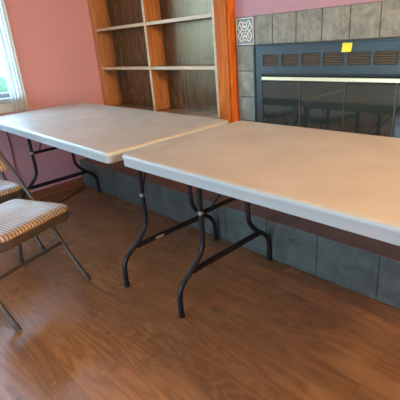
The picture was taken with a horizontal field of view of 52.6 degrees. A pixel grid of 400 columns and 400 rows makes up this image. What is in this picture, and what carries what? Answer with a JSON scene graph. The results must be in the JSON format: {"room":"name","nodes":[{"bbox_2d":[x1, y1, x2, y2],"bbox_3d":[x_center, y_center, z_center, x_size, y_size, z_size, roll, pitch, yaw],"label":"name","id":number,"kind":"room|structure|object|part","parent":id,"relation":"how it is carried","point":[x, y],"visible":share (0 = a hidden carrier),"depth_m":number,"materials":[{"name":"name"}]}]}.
{"room":"living room","nodes":[
{"label":"living room","id":0,"kind":"room"},
{"bbox_2d":[0,0,103,191],"bbox_3d":[-2.520,-0.707,2.141,4.940,2.420,0.140,-23,28,-38],"label":"wall","id":1,"kind":"structure","parent":0,"point":[53,39],"depth_m":3.26,"materials":[{"name":"pink paint"}]},
{"bbox_2d":[2,115,24,198],"bbox_3d":[-1.468,-0.314,3.195,0.010,0.725,0.023,-23,28,-38],"label":"hanging cord","id":2,"kind":"object","parent":1,"relation":"hanging from","point":[2,115],"visible":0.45,"depth_m":3.18,"materials":[{"name":"brown plastic"}]},
{"bbox_2d":[0,1,28,113],"bbox_3d":[-1.983,-1.171,2.491,1.505,1.455,0.180,-23,28,-38],"label":"window","id":3,"kind":"structure","parent":1,"relation":"in","point":[5,101],"depth_m":3.06,"materials":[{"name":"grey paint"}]},
{"bbox_3d":[-2.001,-1.200,2.533,1.376,1.280,0.035,-23,28,-38],"label":"sash","id":4,"kind":"part","parent":3,"relation":"part of","materials":[{"name":"white"}]},
{"bbox_3d":[-1.960,-1.816,2.162,1.620,0.018,0.018,-23,28,-38],"label":"curtain rod","id":5,"kind":"object","parent":3,"relation":"attached to","visible":0},
{"bbox_2d":[0,0,28,113],"bbox_3d":[-1.428,-1.337,2.847,0.130,1.460,0.024,-23,28,-38],"label":"sheer curtain","id":6,"kind":"object","parent":5,"relation":"hanging from","point":[8,57],"visible":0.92,"depth_m":2.99,"materials":[{"name":"white fabric"}]},
{"bbox_2d":[18,177,82,199],"bbox_3d":[-2.557,0.472,2.370,4.160,0.075,0.014,-23,28,-38],"label":"baseboard","id":7,"kind":"structure","parent":1,"relation":"attached to","point":[74,183],"depth_m":3.49,"materials":[{"name":"brown wood"}]},
{"bbox_2d":[0,184,399,399],"bbox_3d":[-0.413,1.096,0.592,4.940,0.080,5.980,-23,28,-38],"label":"floor","id":8,"kind":"structure","parent":0,"point":[253,327],"depth_m":1.78,"materials":[{"name":"brown wood"}]},
{"bbox_2d":[0,171,45,250],"bbox_3d":[-1.375,-0.074,2.404,0.622,0.895,0.473,15,29,40],"label":"folding chair","id":9,"kind":"object","parent":8,"relation":"on","point":[9,190],"visible":0.66,"depth_m":2.31,"materials":[{"name":"beige metal"}]},
{"bbox_3d":[-1.299,-0.052,2.339,0.417,0.044,0.405,15,29,40],"label":"seat","id":10,"kind":"part","parent":9,"relation":"part of","materials":[{"name":"fabric"}]},
{"bbox_2d":[0,151,90,331],"bbox_3d":[-0.999,0.065,1.982,0.622,0.895,0.473,8,25,29],"label":"folding chair","id":11,"kind":"object","parent":8,"relation":"on","point":[21,220],"visible":1,"depth_m":1.91,"materials":[{"name":"beige fabric"}]},
{"bbox_3d":[-1.198,-0.208,1.981,0.187,0.235,0.392,8,25,29],"label":"backrest","id":12,"kind":"part","parent":11,"relation":"part of","materials":[{"name":"fabric"}]},
{"bbox_3d":[-1.092,0.148,1.805,0.566,0.856,0.026,9,26,30],"label":"leg","id":13,"kind":"part","parent":11,"relation":"part of","materials":[{"name":"beige metal"}]},
{"bbox_3d":[-0.918,0.202,2.242,0.375,0.395,0.020,8,25,29],"label":"leg","id":14,"kind":"part","parent":11,"relation":"part of","materials":[{"name":"beige metal"}]},
{"bbox_3d":[-0.909,0.080,1.933,0.417,0.044,0.405,8,25,29],"label":"seat","id":15,"kind":"part","parent":11,"relation":"part of","materials":[{"name":"fabric"}]},
{"bbox_3d":[-0.881,-0.007,2.147,0.566,0.856,0.039,8,25,29],"label":"leg","id":16,"kind":"part","parent":11,"relation":"part of","materials":[{"name":"beige metal"}]},
{"bbox_2d":[58,182,83,202],"bbox_3d":[-1.312,0.025,3.270,0.949,0.037,0.219,-23,28,-38],"label":"power cord","id":17,"kind":"object","parent":8,"relation":"on","point":[83,182],"visible":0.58,"depth_m":3.46,"materials":[{"name":"brown plastic"}]},
{"bbox_2d":[0,102,227,287],"bbox_3d":[-0.658,-0.161,2.657,0.760,0.740,1.690,-23,28,-37],"label":"folding table","id":18,"kind":"object","parent":8,"relation":"on","point":[102,133],"visible":0.87,"depth_m":2.23,"materials":[{"name":"plastic"}]},
{"bbox_3d":[-1.306,-0.233,3.007,0.192,0.688,0.025,-23,28,-37],"label":"leg","id":19,"kind":"part","parent":18,"relation":"part of","materials":[{"name":"grey metal"}]},
{"bbox_3d":[-0.956,-0.380,3.298,0.192,0.688,0.025,-23,28,-37],"label":"leg","id":20,"kind":"part","parent":18,"relation":"part of","materials":[{"name":"grey metal"}]},
{"bbox_3d":[-0.342,0.090,2.009,0.192,0.688,0.025,-23,28,-37],"label":"leg","id":21,"kind":"part","parent":18,"relation":"part of","materials":[{"name":"grey metal"}]},
{"bbox_3d":[0.009,-0.056,2.300,0.192,0.688,0.025,-23,28,-37],"label":"leg","id":22,"kind":"part","parent":18,"relation":"part of","materials":[{"name":"grey metal"}]},
{"bbox_2d":[79,158,399,308],"bbox_3d":[0.328,0.097,2.496,0.380,0.233,3.649,-23,28,-38],"label":"raised hearth","id":23,"kind":"object","parent":8,"relation":"on","point":[367,266],"visible":0.59,"depth_m":2.13,"materials":[{"name":"grey tile"}]},
{"bbox_2d":[87,0,238,123],"bbox_3d":[-0.310,-1.222,2.944,0.164,1.966,1.561,-23,28,-38],"label":"bookcase","id":24,"kind":"object","parent":23,"relation":"on","point":[173,56],"visible":0.68,"depth_m":2.98,"materials":[{"name":"brown wood"}]},
{"bbox_3d":[-0.826,-1.363,3.466,0.150,1.916,0.068,-23,28,-38],"label":"panel","id":25,"kind":"part","parent":24,"relation":"part of","materials":[{"name":"brown wood"}]},
{"bbox_3d":[-0.577,-1.361,3.183,0.140,0.020,0.664,-23,28,-38],"label":"shelf","id":26,"kind":"part","parent":24,"relation":"part of","materials":[{"name":"brown wood"}]},
{"bbox_3d":[-0.553,-1.080,3.296,0.140,0.020,0.664,-23,28,-38],"label":"shelf","id":27,"kind":"part","parent":24,"relation":"part of","materials":[{"name":"brown wood"}]},
{"bbox_3d":[-0.274,-1.228,3.021,0.012,1.916,1.367,-23,28,-38],"label":"panel","id":28,"kind":"part","parent":24,"relation":"part of","materials":[{"name":"brown wood"}]},
{"bbox_3d":[-0.099,-1.207,2.704,0.140,0.020,0.678,-23,28,-38],"label":"shelf","id":29,"kind":"part","parent":24,"relation":"part of","materials":[{"name":"brown wood"}]},
{"bbox_3d":[-0.075,-0.927,2.817,0.140,0.020,0.678,-23,28,-38],"label":"shelf","id":30,"kind":"part","parent":24,"relation":"part of","materials":[{"name":"brown wood"}]},
{"bbox_3d":[0.141,-1.047,2.420,0.057,1.966,0.096,-23,28,-38],"label":"casing","id":31,"kind":"part","parent":24,"relation":"part of","materials":[{"name":"brown wood"}]},
{"bbox_3d":[0.184,-1.035,2.380,0.052,1.966,0.018,-23,28,-38],"label":"casing moulding","id":32,"kind":"part","parent":24,"relation":"part of","materials":[{"name":"brown wood"}]},
{"bbox_2d":[253,38,399,137],"bbox_3d":[0.737,-0.365,2.091,0.030,0.858,1.140,-23,28,-38],"label":"fireplace","id":33,"kind":"object","parent":23,"relation":"on","point":[315,85],"visible":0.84,"depth_m":2.06,"materials":[{"name":"grey metal"}]},
{"bbox_2d":[263,54,278,64],"bbox_3d":[0.404,-0.787,2.275,0.021,0.059,0.109,-23,28,-38],"label":"grille","id":34,"kind":"object","parent":33,"relation":"attached to","point":[268,59],"depth_m":2.27,"materials":[{"name":"brown metal"}]},
{"bbox_3d":[0.474,-0.394,2.378,0.005,0.595,0.254,-23,28,-38],"label":"glass door","id":35,"kind":"part","parent":33,"relation":"part of","materials":[{"name":"black glass"}]},
{"bbox_2d":[282,54,298,64],"bbox_3d":[0.492,-0.758,2.187,0.021,0.059,0.109,-23,28,-38],"label":"grille","id":36,"kind":"object","parent":33,"relation":"attached to","point":[287,59],"depth_m":2.19,"materials":[{"name":"brown metal"}]},
{"bbox_2d":[302,53,319,64],"bbox_3d":[0.580,-0.730,2.099,0.021,0.059,0.111,-23,28,-38],"label":"grille","id":37,"kind":"object","parent":33,"relation":"attached to","point":[307,58],"depth_m":2.10,"materials":[{"name":"brown metal"}]},
{"bbox_3d":[0.652,-0.336,2.199,0.005,0.595,0.253,-23,28,-38],"label":"glass door","id":38,"kind":"part","parent":33,"relation":"part of","materials":[{"name":"black glass"}]},
{"bbox_2d":[323,52,343,64],"bbox_3d":[0.668,-0.702,2.010,0.021,0.059,0.113,-23,28,-38],"label":"grille","id":39,"kind":"object","parent":33,"relation":"attached to","point":[329,58],"depth_m":2.01,"materials":[{"name":"brown metal"}]},
{"bbox_2d":[341,42,351,51],"bbox_3d":[0.701,-0.730,1.934,0.006,0.042,0.053,-23,28,-38],"label":"sticky note","id":40,"kind":"object","parent":33,"relation":"attached to","point":[346,47],"visible":1,"depth_m":1.94,"materials":[{"name":"yellow paper"}]},
{"bbox_2d":[347,51,370,64],"bbox_3d":[0.758,-0.673,1.920,0.021,0.059,0.114,-23,28,-38],"label":"grille","id":41,"kind":"object","parent":33,"relation":"attached to","point":[353,57],"depth_m":1.92,"materials":[{"name":"brown metal"}]},
{"bbox_3d":[0.828,-0.280,2.023,0.005,0.595,0.244,-23,28,-38],"label":"glass door","id":42,"kind":"part","parent":33,"relation":"part of","materials":[{"name":"black glass"}]},
{"bbox_2d":[374,51,398,63],"bbox_3d":[0.846,-0.644,1.832,0.021,0.059,0.112,-23,28,-38],"label":"grille","id":43,"kind":"object","parent":33,"relation":"attached to","point":[380,57],"depth_m":1.83,"materials":[{"name":"brown metal"}]},
{"bbox_3d":[1.004,-0.223,1.846,0.005,0.595,0.257,-23,28,-38],"label":"glass door","id":44,"kind":"part","parent":33,"relation":"part of","materials":[{"name":"black glass"}]},
{"bbox_2d":[123,121,399,318],"bbox_3d":[0.599,0.238,1.413,0.760,0.740,1.830,-23,28,-38],"label":"folding table","id":45,"kind":"object","parent":8,"relation":"on","point":[347,181],"visible":1,"depth_m":1.38,"materials":[{"name":"plastic"}]},
{"bbox_3d":[-0.049,0.172,1.746,0.192,0.688,0.025,-23,28,-38],"label":"leg","id":46,"kind":"part","parent":45,"relation":"part of","materials":[{"name":"grey metal"}]},
{"bbox_3d":[0.295,0.024,2.043,0.192,0.688,0.025,-23,28,-38],"label":"leg","id":47,"kind":"part","parent":45,"relation":"part of","materials":[{"name":"grey metal"}]},
{"bbox_2d":[107,0,399,120],"bbox_3d":[1.185,-0.787,1.582,0.243,2.420,5.700,-23,28,-38],"label":"wall","id":48,"kind":"structure","parent":0,"point":[242,8],"depth_m":2.17,"materials":[{"name":"paint"}]},
{"bbox_2d":[236,0,399,121],"bbox_3d":[0.737,-0.439,2.067,0.016,1.014,1.422,-23,28,-38],"label":"tile surround","id":49,"kind":"object","parent":48,"relation":"attached to","point":[377,19],"visible":0.98,"depth_m":2.06,"materials":[{"name":"grey tile"}]},
{"label":"outside","id":50,"kind":"structure","parent":0,"visible":0},
{"bbox_2d":[0,67,4,77],"bbox_3d":[-13.955,2.604,1.397,100.000,0.100,100.000,-23,28,-38],"label":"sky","id":51,"kind":"structure","parent":50,"point":[1,69],"depth_m":40.30,"materials":[{"name":"white"}]},
{"bbox_2d":[0,76,8,92],"bbox_3d":[-10.342,-2.421,12.053,30.712,1.748,2.200,-23,28,-38],"label":"hedge","id":52,"kind":"object","parent":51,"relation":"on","point":[3,85],"visible":0.02,"depth_m":14.23,"materials":[{"name":"green plant"}]}
]}

